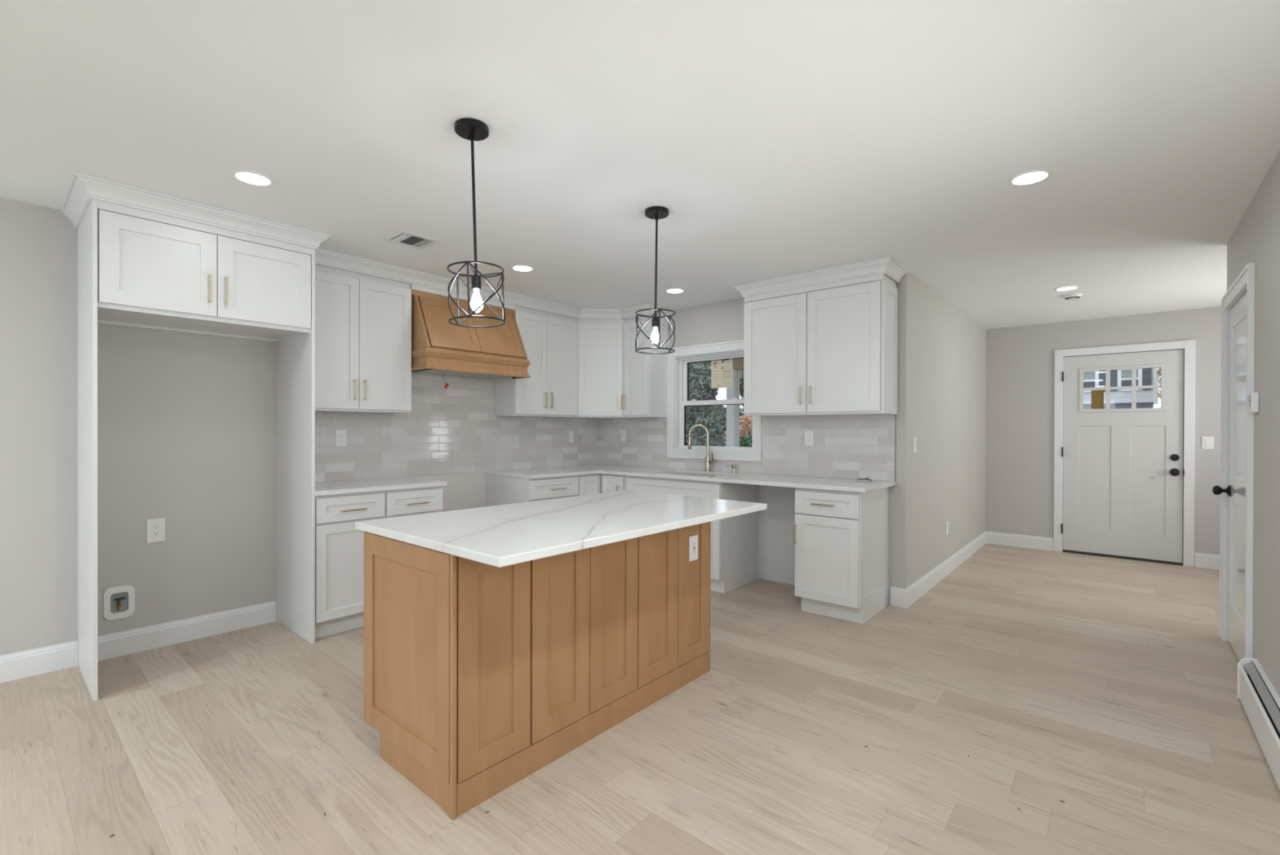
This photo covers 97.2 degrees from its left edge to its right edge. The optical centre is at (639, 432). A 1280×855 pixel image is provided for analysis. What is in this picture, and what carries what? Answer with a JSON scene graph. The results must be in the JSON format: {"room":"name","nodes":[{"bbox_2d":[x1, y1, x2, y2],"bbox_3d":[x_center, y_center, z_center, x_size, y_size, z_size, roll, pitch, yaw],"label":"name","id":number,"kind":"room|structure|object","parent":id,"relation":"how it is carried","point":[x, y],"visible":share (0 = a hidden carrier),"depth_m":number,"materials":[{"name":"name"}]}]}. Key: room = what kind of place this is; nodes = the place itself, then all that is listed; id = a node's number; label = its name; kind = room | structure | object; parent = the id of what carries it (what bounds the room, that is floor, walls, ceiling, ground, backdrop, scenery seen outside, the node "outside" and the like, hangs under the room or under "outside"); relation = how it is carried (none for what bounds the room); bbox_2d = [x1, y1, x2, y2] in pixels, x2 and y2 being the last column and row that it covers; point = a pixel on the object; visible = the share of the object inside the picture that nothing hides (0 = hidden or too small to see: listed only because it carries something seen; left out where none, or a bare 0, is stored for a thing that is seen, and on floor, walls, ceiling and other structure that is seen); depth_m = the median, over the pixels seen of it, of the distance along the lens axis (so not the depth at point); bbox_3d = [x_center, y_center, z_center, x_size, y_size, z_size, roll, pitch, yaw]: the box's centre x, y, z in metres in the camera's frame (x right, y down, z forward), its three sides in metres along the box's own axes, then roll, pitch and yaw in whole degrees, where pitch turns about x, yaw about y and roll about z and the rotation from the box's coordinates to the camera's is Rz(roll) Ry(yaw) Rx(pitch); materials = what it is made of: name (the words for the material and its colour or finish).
{"room":"kitchen","nodes":[
{"label":"kitchen","id":0,"kind":"room"},
{"bbox_2d":[0,197,592,655],"bbox_3d":[-3.562,0.039,2.571,0.124,2.455,9.760,0,0,41],"label":"wall","id":1,"kind":"structure","parent":0,"point":[187,421],"depth_m":3.23,"materials":[{"name":"grey paint"}]},
{"bbox_2d":[103,585,134,619],"bbox_3d":[-2.944,0.963,3.193,0.022,0.182,0.130,0,0,41],"label":"water valve box","id":2,"kind":"object","parent":1,"relation":"attached to","point":[118,601],"visible":1,"depth_m":3.19,"materials":[{"name":"white plastic"}]},
{"bbox_2d":[0,600,276,682],"bbox_3d":[-4.526,1.200,1.353,0.014,0.136,6.412,0,0,41],"label":"baseboard","id":3,"kind":"structure","parent":1,"relation":"attached to","point":[120,643],"depth_m":3.26,"materials":[{"name":"white paint"}]},
{"bbox_2d":[146,517,164,542],"bbox_3d":[-2.844,0.576,3.317,0.008,0.138,0.084,0,0,41],"label":"power outlet","id":4,"kind":"object","parent":1,"relation":"attached to","point":[155,526],"visible":1,"depth_m":3.31,"materials":[{"name":"white plastic"}]},
{"bbox_2d":[152,524,159,536],"bbox_3d":[-2.842,0.576,3.316,0.003,0.067,0.034,0,0,41],"label":"receptacle","id":5,"kind":"object","parent":4,"relation":"attached to","point":[156,527],"depth_m":3.31,"materials":[{"name":"white plastic"}]},
{"bbox_2d":[315,263,411,413],"bbox_3d":[-2.043,-0.667,3.978,0.339,1.042,0.771,0,0,41],"label":"upper cabinet","id":6,"kind":"object","parent":1,"relation":"attached to","point":[363,322],"visible":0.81,"depth_m":3.91,"materials":[{"name":"white paint"}]},
{"bbox_2d":[315,373,599,482],"bbox_3d":[-1.432,-0.074,4.963,0.008,0.846,3.060,0,0,41],"label":"tile backsplash","id":7,"kind":"structure","parent":1,"relation":"attached to","point":[455,428],"depth_m":4.74,"materials":[{"name":"grey tile"}]},
{"bbox_2d":[335,429,346,446],"bbox_3d":[-2.167,0.041,4.093,0.008,0.120,0.076,0,0,41],"label":"power outlet","id":8,"kind":"object","parent":7,"relation":"attached to","point":[340,434],"visible":1,"depth_m":4.09,"materials":[{"name":"white plastic"}]},
{"bbox_2d":[338,433,343,442],"bbox_3d":[-2.165,0.041,4.091,0.003,0.067,0.034,0,0,41],"label":"receptacle","id":9,"kind":"object","parent":8,"relation":"attached to","point":[340,435],"depth_m":4.09,"materials":[{"name":"white plastic"}]},
{"bbox_2d":[568,430,573,441],"bbox_3d":[-0.704,0.039,5.801,0.009,0.120,0.072,0,0,41],"label":"light switch","id":10,"kind":"object","parent":7,"relation":"attached to","point":[571,432],"visible":1,"depth_m":5.80,"materials":[{"name":"white plastic"}]},
{"bbox_2d":[410,283,530,378],"bbox_3d":[-1.422,-0.820,4.571,0.510,0.738,0.937,0,0,41],"label":"range hood","id":11,"kind":"object","parent":1,"relation":"attached to","point":[441,347],"depth_m":4.37,"materials":[{"name":"brown wood"}]},
{"bbox_2d":[443,374,448,388],"bbox_3d":[-1.530,-0.405,4.452,0.007,0.122,0.050,0,0,41],"label":"wire","id":12,"kind":"object","parent":11,"relation":"hanging from","point":[446,384],"visible":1,"depth_m":4.45,"materials":[{"name":"red plastic"}]},
{"bbox_2d":[315,248,674,319],"bbox_3d":[-1.052,-1.147,4.755,3.084,0.086,0.626,0,0,-36],"label":"crown molding","id":13,"kind":"structure","parent":1,"relation":"attached to","point":[323,257],"depth_m":4.46,"materials":[{"name":"white paint"}]},
{"bbox_2d":[494,305,578,417],"bbox_3d":[-0.938,-0.669,5.270,0.339,1.042,0.754,0,0,41],"label":"upper cabinet","id":14,"kind":"object","parent":1,"relation":"attached to","point":[550,340],"visible":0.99,"depth_m":5.15,"materials":[{"name":"white paint"}]},
{"bbox_2d":[560,318,631,418],"bbox_3d":[-0.395,-0.669,5.691,0.616,1.042,0.603,0,0,41],"label":"upper cabinet","id":15,"kind":"object","parent":1,"relation":"attached to","point":[600,340],"visible":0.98,"depth_m":5.49,"materials":[{"name":"white paint"}]},
{"bbox_2d":[600,413,895,481],"bbox_3d":[0.720,0.106,5.139,3.050,0.494,0.009,0,0,41],"label":"tile backsplash","id":16,"kind":"structure","parent":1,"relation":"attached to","point":[853,446],"depth_m":4.66,"materials":[{"name":"white tile"}]},
{"bbox_2d":[620,429,626,441],"bbox_3d":[-0.176,0.033,5.896,0.076,0.120,0.008,0,0,41],"label":"power outlet","id":17,"kind":"object","parent":16,"relation":"attached to","point":[623,432],"visible":1,"depth_m":5.89,"materials":[{"name":"white plastic"}]},
{"bbox_2d":[804,430,813,445],"bbox_3d":[1.369,0.045,4.573,0.076,0.120,0.008,0,0,41],"label":"power outlet","id":18,"kind":"object","parent":16,"relation":"attached to","point":[809,434],"visible":1,"depth_m":4.57,"materials":[{"name":"white plastic"}]},
{"bbox_2d":[806,433,810,442],"bbox_3d":[1.367,0.045,4.571,0.034,0.067,0.003,0,0,41],"label":"receptacle","id":19,"kind":"object","parent":18,"relation":"attached to","point":[808,435],"depth_m":4.57,"materials":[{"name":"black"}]},
{"bbox_2d":[0,0,1279,328],"bbox_3d":[-0.139,-1.228,1.706,6.440,0.100,12.900,0,0,41],"label":"ceiling","id":20,"kind":"structure","parent":0,"point":[776,138],"depth_m":2.19,"materials":[{"name":"white paint"}]},
{"bbox_2d":[231,169,274,186],"bbox_3d":[-1.802,-1.182,2.630,0.168,0.005,0.168,0,0,41],"label":"recessed light","id":21,"kind":"object","parent":20,"relation":"in","point":[250,177],"visible":1,"depth_m":2.62,"materials":[{"name":"white plastic"}]},
{"bbox_2d":[382,229,442,249],"bbox_3d":[-1.404,-1.181,3.480,0.252,0.015,0.260,0,0,41],"label":"ceiling vent","id":22,"kind":"object","parent":20,"relation":"in","point":[404,237],"visible":1,"depth_m":3.47,"materials":[{"name":"white paint"}]},
{"bbox_2d":[446,117,505,327],"bbox_3d":[-0.631,-0.800,2.181,0.218,0.759,0.217,0,0,41],"label":"pendant light","id":23,"kind":"object","parent":20,"relation":"hanging from","point":[468,128],"visible":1,"depth_m":2.17,"materials":[{"name":"black metal"}]},
{"bbox_2d":[471,274,481,289],"bbox_3d":[-0.633,-0.579,2.182,0.038,0.055,0.038,0,0,41],"label":"socket","id":24,"kind":"object","parent":23,"relation":"attached to","point":[476,284],"depth_m":2.17,"materials":[{"name":"black metal"}]},
{"bbox_2d":[510,264,534,271],"bbox_3d":[-0.849,-1.185,4.079,0.168,0.005,0.168,0,0,41],"label":"recessed light","id":25,"kind":"object","parent":20,"relation":"in","point":[522,268],"visible":1,"depth_m":4.07,"materials":[{"name":"white plastic"}]},
{"bbox_2d":[635,205,675,354],"bbox_3d":[0.082,-0.806,3.008,0.215,0.751,0.215,0,0,41],"label":"pendant light","id":26,"kind":"object","parent":20,"relation":"hanging from","point":[656,212],"visible":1,"depth_m":3.00,"materials":[{"name":"black metal"}]},
{"bbox_2d":[652,316,658,328],"bbox_3d":[0.082,-0.586,3.009,0.037,0.054,0.037,0,0,41],"label":"socket","id":27,"kind":"object","parent":26,"relation":"attached to","point":[655,319],"depth_m":2.99,"materials":[{"name":"black metal"}]},
{"bbox_2d":[665,288,684,293],"bbox_3d":[0.293,-1.185,4.725,0.168,0.005,0.168,0,0,41],"label":"recessed light","id":28,"kind":"object","parent":20,"relation":"in","point":[669,290],"visible":1,"depth_m":4.72,"materials":[{"name":"white plastic"}]},
{"bbox_2d":[1008,168,1052,186],"bbox_3d":[1.799,-1.173,2.604,0.168,0.005,0.168,0,0,41],"label":"recessed light","id":29,"kind":"object","parent":20,"relation":"in","point":[1029,177],"visible":1,"depth_m":2.60,"materials":[{"name":"white plastic"}]},
{"bbox_2d":[1053,285,1079,290],"bbox_3d":[3.486,-1.176,4.611,0.168,0.005,0.168,0,0,41],"label":"recessed light","id":30,"kind":"object","parent":20,"relation":"in","point":[1066,287],"visible":1,"depth_m":4.61,"materials":[{"name":"white plastic"}]},
{"bbox_2d":[1062,293,1082,299],"bbox_3d":[3.710,-1.163,4.842,0.136,0.032,0.136,0,0,41],"label":"smoke detector","id":31,"kind":"object","parent":20,"relation":"attached to","point":[1073,295],"visible":1,"depth_m":4.81,"materials":[{"name":"white plastic"}]},
{"bbox_2d":[0,542,1279,854],"bbox_3d":[-0.145,1.328,1.715,6.440,0.100,12.900,0,0,41],"label":"floor","id":32,"kind":"structure","parent":0,"point":[1104,687],"depth_m":2.29,"materials":[{"name":"brown wood"}]},
{"bbox_2d":[60,171,330,700],"bbox_3d":[-2.481,0.040,3.210,0.693,2.454,1.092,0,0,41],"label":"refrigerator surround","id":33,"kind":"object","parent":32,"relation":"on","point":[148,259],"visible":1,"depth_m":3.02,"materials":[{"name":"white paint"}]},
{"bbox_2d":[315,485,443,638],"bbox_3d":[-1.905,0.824,3.917,0.656,0.884,0.854,0,0,41],"label":"base cabinet","id":34,"kind":"object","parent":32,"relation":"on","point":[339,546],"visible":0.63,"depth_m":3.55,"materials":[{"name":"white paint"}]},
{"bbox_2d":[315,476,447,496],"bbox_3d":[-1.907,0.366,3.924,0.642,0.029,0.865,0,0,41],"label":"countertop","id":35,"kind":"structure","parent":34,"relation":"on","point":[344,486],"depth_m":3.82,"materials":[{"name":"white stone"}]},
{"bbox_2d":[485,475,577,506],"bbox_3d":[-0.950,0.822,5.033,0.656,0.884,0.553,0,0,41],"label":"base cabinet","id":36,"kind":"object","parent":32,"relation":"on","point":[500,490],"visible":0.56,"depth_m":4.83,"materials":[{"name":"white paint"}]},
{"bbox_2d":[363,521,711,819],"bbox_3d":[-0.371,0.832,2.651,0.664,0.884,1.530,0,0,41],"label":"kitchen island","id":37,"kind":"object","parent":32,"relation":"on","point":[478,677],"visible":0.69,"depth_m":2.14,"materials":[{"name":"brown wood"}]},
{"bbox_2d":[355,489,766,567],"bbox_3d":[-0.250,0.376,2.572,0.972,0.029,1.623,0,0,41],"label":"island countertop","id":38,"kind":"structure","parent":37,"relation":"on","point":[500,535],"depth_m":2.27,"materials":[{"name":"stone"}]},
{"bbox_2d":[688,534,697,561],"bbox_3d":[0.276,0.595,2.902,0.009,0.126,0.078,0,0,41],"label":"power outlet","id":39,"kind":"object","parent":37,"relation":"attached to","point":[693,540],"visible":1,"depth_m":2.90,"materials":[{"name":"white plastic"}]},
{"bbox_2d":[692,541,696,555],"bbox_3d":[0.278,0.595,2.901,0.003,0.067,0.034,0,0,41],"label":"receptacle","id":40,"kind":"object","parent":39,"relation":"attached to","point":[694,543],"depth_m":2.90,"materials":[{"name":"white plastic"}]},
{"bbox_2d":[577,473,624,495],"bbox_3d":[-0.383,0.822,5.501,0.909,0.884,0.895,0,0,41],"label":"base cabinet","id":41,"kind":"object","parent":32,"relation":"on","point":[594,483],"visible":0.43,"depth_m":5.17,"materials":[{"name":"white paint"}]},
{"bbox_2d":[485,464,896,492],"bbox_3d":[0.252,0.369,4.592,3.053,0.029,1.449,0,0,41],"label":"countertop","id":42,"kind":"structure","parent":41,"relation":"on","point":[777,480],"depth_m":4.65,"materials":[{"name":"white stone"}]},
{"bbox_2d":[688,423,714,471],"bbox_3d":[0.560,0.137,5.154,0.251,0.432,0.059,0,0,25],"label":"faucet","id":43,"kind":"object","parent":42,"relation":"on","point":[708,461],"visible":1,"depth_m":5.12,"materials":[{"name":"silver metal"}]},
{"bbox_2d":[725,464,736,472],"bbox_3d":[0.800,0.318,4.964,0.094,0.074,0.042,0,0,3],"label":"soap dispenser","id":44,"kind":"object","parent":42,"relation":"on","point":[734,466],"visible":1,"depth_m":4.95,"materials":[{"name":"silver metal"}]},
{"bbox_2d":[624,475,758,592],"bbox_3d":[0.426,0.826,4.963,1.018,0.884,0.659,0,0,41],"label":"base cabinet","id":45,"kind":"object","parent":32,"relation":"on","point":[734,540],"visible":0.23,"depth_m":4.61,"materials":[{"name":"white paint"}]},
{"bbox_2d":[793,486,889,623],"bbox_3d":[1.460,0.834,4.078,0.458,0.878,0.659,0,0,41],"label":"base cabinet","id":46,"kind":"object","parent":32,"relation":"on","point":[842,539],"visible":0.96,"depth_m":3.88,"materials":[{"name":"white paint"}]},
{"bbox_2d":[609,271,911,604],"bbox_3d":[0.795,0.040,5.174,3.118,2.455,0.140,0,0,41],"label":"wall","id":47,"kind":"structure","parent":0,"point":[722,321],"depth_m":4.17,"materials":[{"name":"grey paint"}]},
{"bbox_2d":[622,314,668,417],"bbox_3d":[0.041,-0.667,5.491,0.327,1.042,0.339,0,0,41],"label":"upper cabinet","id":48,"kind":"object","parent":47,"relation":"attached to","point":[644,395],"visible":0.91,"depth_m":5.41,"materials":[{"name":"white paint"}]},
{"bbox_2d":[666,339,761,461],"bbox_3d":[0.701,-0.284,5.231,1.018,1.063,0.154,0,0,41],"label":"window","id":49,"kind":"structure","parent":47,"relation":"attached to","point":[677,362],"depth_m":5.37,"materials":[{"name":"white paint"}]},
{"bbox_2d":[711,359,732,388],"bbox_3d":[0.759,-0.542,5.240,0.231,0.270,0.003,0,0,41],"label":"window sticker","id":50,"kind":"object","parent":49,"relation":"attached to","point":[721,370],"visible":1,"depth_m":5.24,"materials":[{"name":"beige paper"}]},
{"bbox_2d":[733,256,907,416],"bbox_3d":[1.349,-0.659,4.336,1.216,1.048,0.408,0,0,41],"label":"upper cabinet","id":51,"kind":"object","parent":47,"relation":"attached to","point":[821,342],"visible":1,"depth_m":4.14,"materials":[{"name":"white paint"}]},
{"bbox_2d":[758,484,795,584],"bbox_3d":[1.263,0.823,4.679,0.622,0.872,0.004,0,0,41],"label":"wall","id":52,"kind":"structure","parent":0,"point":[776,547],"depth_m":4.77,"materials":[{"name":"white paint"}]},
{"bbox_2d":[911,274,986,584],"bbox_3d":[2.954,0.045,5.392,0.120,2.455,3.000,0,0,41],"label":"wall","id":53,"kind":"structure","parent":0,"point":[948,398],"depth_m":5.01,"materials":[{"name":"grey paint"}]},
{"bbox_2d":[912,436,915,453],"bbox_3d":[2.078,0.093,4.268,0.009,0.120,0.076,0,0,41],"label":"light switch","id":54,"kind":"object","parent":53,"relation":"attached to","point":[913,437],"visible":1,"depth_m":4.25,"materials":[{"name":"white plastic"}]},
{"bbox_2d":[945,520,948,535],"bbox_3d":[2.756,0.860,5.066,0.008,0.120,0.076,0,0,41],"label":"power outlet","id":55,"kind":"object","parent":53,"relation":"attached to","point":[947,522],"visible":1,"depth_m":5.05,"materials":[{"name":"white plastic"}]},
{"bbox_2d":[890,530,1053,608],"bbox_3d":[3.154,1.206,5.121,0.643,0.136,3.175,0,0,42],"label":"baseboard","id":56,"kind":"structure","parent":53,"relation":"attached to","point":[900,597],"depth_m":5.39,"materials":[{"name":"white paint"}]},
{"bbox_2d":[985,306,1221,555],"bbox_3d":[5.146,0.049,5.582,3.202,2.455,0.140,0,0,41],"label":"wall","id":57,"kind":"structure","parent":0,"point":[1020,427],"depth_m":6.13,"materials":[{"name":"grey paint"}]},
{"bbox_2d":[1053,339,1195,566],"bbox_3d":[4.892,0.197,5.750,1.080,2.158,0.212,0,0,41],"label":"door","id":58,"kind":"structure","parent":57,"relation":"in","point":[1124,477],"depth_m":5.69,"materials":[{"name":"white paint"}]},
{"bbox_2d":[1091,390,1103,408],"bbox_3d":[4.746,-0.342,5.857,0.101,0.191,0.001,0,0,41],"label":"sticker","id":59,"kind":"object","parent":58,"relation":"attached to","point":[1097,396],"visible":1,"depth_m":5.86,"materials":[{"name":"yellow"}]},
{"bbox_2d":[1079,364,1165,412],"bbox_3d":[4.888,-0.441,5.739,0.663,0.458,0.052,0,0,41],"label":"window grille","id":60,"kind":"object","parent":58,"relation":"attached to","point":[1107,367],"depth_m":5.71,"materials":[{"name":"white paint"}]},
{"bbox_2d":[1194,552,1219,569],"bbox_3d":[5.793,1.213,4.929,1.360,0.136,0.014,0,0,41],"label":"baseboard","id":61,"kind":"structure","parent":57,"relation":"attached to","point":[1201,560],"depth_m":5.31,"materials":[{"name":"white paint"}]},
{"bbox_2d":[1201,436,1213,448],"bbox_3d":[5.345,0.099,5.313,0.080,0.118,0.009,0,0,41],"label":"light switch","id":62,"kind":"object","parent":57,"relation":"attached to","point":[1207,442],"visible":1,"depth_m":5.31,"materials":[{"name":"white plastic"}]},
{"bbox_2d":[1226,150,1279,697],"bbox_3d":[0.402,0.059,-0.374,0.120,2.455,10.200,0,0,41],"label":"wall","id":63,"kind":"structure","parent":0,"point":[1255,238],"depth_m":2.55,"materials":[{"name":"grey paint"}]},
{"bbox_2d":[1212,262,1254,661],"bbox_3d":[3.361,0.221,3.141,0.191,2.120,0.990,0,0,41],"label":"door","id":64,"kind":"structure","parent":63,"relation":"in","point":[1236,488],"depth_m":3.22,"materials":[{"name":"white paint"}]},
{"bbox_2d":[1248,391,1258,412],"bbox_3d":[2.956,-0.144,2.721,0.028,0.096,0.095,0,0,41],"label":"thermostat","id":65,"kind":"object","parent":63,"relation":"attached to","point":[1253,397],"visible":1,"depth_m":2.69,"materials":[{"name":"white plastic"}]},
{"bbox_2d":[1237,657,1279,790],"bbox_3d":[1.929,1.179,1.561,0.065,0.208,3.004,0,0,41],"label":"baseboard heater","id":66,"kind":"object","parent":63,"relation":"attached to","point":[1260,701],"visible":1,"depth_m":2.36,"materials":[{"name":"white metal"}]},
{"bbox_3d":[1.448,1.416,6.130,3.118,0.200,2.160,0,0,41],"label":"floor","id":67,"kind":"structure","parent":0,"visible":0},
{"bbox_2d":[726,368,742,446],"bbox_3d":[1.210,0.251,7.359,0.170,2.120,0.170,0,0,41],"label":"porch column","id":68,"kind":"structure","parent":67,"relation":"on","point":[732,411],"depth_m":7.31,"materials":[{"name":"white"}]},
{"bbox_2d":[732,358,743,370],"bbox_3d":[1.645,-0.948,5.961,2.598,0.290,2.155,0,0,41],"label":"porch roof","id":69,"kind":"structure","parent":68,"relation":"on","point":[738,363],"depth_m":7.20,"materials":[{"name":"beige"}]},
{"label":"outside","id":70,"kind":"structure","parent":0,"visible":0},
{"bbox_3d":[9.640,1.544,17.915,50.000,0.100,49.000,0,0,41],"label":"ground","id":71,"kind":"structure","parent":70,"visible":0},
{"bbox_2d":[685,434,702,445],"bbox_3d":[0.603,0.752,10.519,1.262,1.611,1.724,0,0,41],"label":"shrub","id":72,"kind":"object","parent":71,"relation":"on","point":[694,442],"visible":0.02,"depth_m":10.54,"materials":[{"name":"green plant"}]},
{"bbox_2d":[688,362,718,396],"bbox_3d":[0.595,-1.842,18.388,3.898,6.723,3.966,0,0,29],"label":"evergreen tree","id":73,"kind":"object","parent":71,"relation":"on","point":[698,362],"visible":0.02,"depth_m":17.40,"materials":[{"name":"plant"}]},
{"bbox_2d":[685,360,725,446],"bbox_3d":[0.705,-0.949,12.386,2.431,4.992,2.378,0,0,41],"label":"evergreen tree","id":74,"kind":"object","parent":71,"relation":"on","point":[698,414],"visible":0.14,"depth_m":11.82,"materials":[{"name":"green plant"}]},
{"bbox_2d":[686,404,751,446],"bbox_3d":[1.910,0.321,14.494,2.396,2.398,2.087,0,0,34],"label":"evergreen tree","id":75,"kind":"object","parent":71,"relation":"on","point":[722,410],"visible":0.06,"depth_m":14.08,"materials":[{"name":"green plant"}]},
{"bbox_2d":[723,414,751,446],"bbox_3d":[1.990,0.574,10.446,0.831,1.877,0.966,0,0,41],"label":"shrub","id":76,"kind":"object","parent":71,"relation":"on","point":[747,420],"visible":0.2,"depth_m":10.24,"materials":[{"name":"red plant"}]},
{"bbox_2d":[739,370,751,430],"bbox_3d":[5.127,-0.937,19.811,3.923,4.964,3.808,0,0,41],"label":"evergreen tree","id":77,"kind":"object","parent":71,"relation":"on","point":[741,380],"visible":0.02,"depth_m":19.77,"materials":[{"name":"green plant"}]},
{"bbox_2d":[739,432,751,446],"bbox_3d":[1.718,0.762,8.827,0.953,1.541,0.945,0,0,41],"label":"shrub","id":78,"kind":"object","parent":71,"relation":"on","point":[746,441],"visible":0.04,"depth_m":8.67,"materials":[{"name":"green plant"}]},
{"bbox_2d":[1083,367,1158,408],"bbox_3d":[9.151,-1.371,14.710,6.500,5.750,6.500,0,0,41],"label":"house","id":79,"kind":"structure","parent":71,"relation":"on","point":[1145,397],"depth_m":10.91,"materials":[{"name":"white"}]},
{"bbox_2d":[1098,370,1106,391],"bbox_3d":[9.117,-1.038,11.092,0.152,0.450,0.030,0,0,41],"label":"shutter","id":80,"kind":"object","parent":79,"relation":"hanging from","point":[1102,374],"depth_m":11.11,"materials":[{"name":"grey"}]},
{"bbox_2d":[1110,369,1117,391],"bbox_3d":[9.224,-1.037,11.001,0.122,0.450,0.030,0,0,41],"label":"shutter","id":81,"kind":"object","parent":79,"relation":"hanging from","point":[1113,373],"depth_m":10.99,"materials":[{"name":"grey"}]},
{"bbox_2d":[1142,368,1151,389],"bbox_3d":[9.594,-1.035,10.684,0.123,0.450,0.030,0,0,41],"label":"shutter","id":82,"kind":"object","parent":79,"relation":"hanging from","point":[1146,371],"depth_m":10.68,"materials":[{"name":"grey"}]},
{"bbox_2d":[1155,367,1160,401],"bbox_3d":[9.739,-0.415,9.683,1.374,3.886,1.322,0,0,41],"label":"autumn tree","id":83,"kind":"object","parent":71,"relation":"on","point":[1158,394],"visible":0.02,"depth_m":10.07,"materials":[{"name":"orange plant"}]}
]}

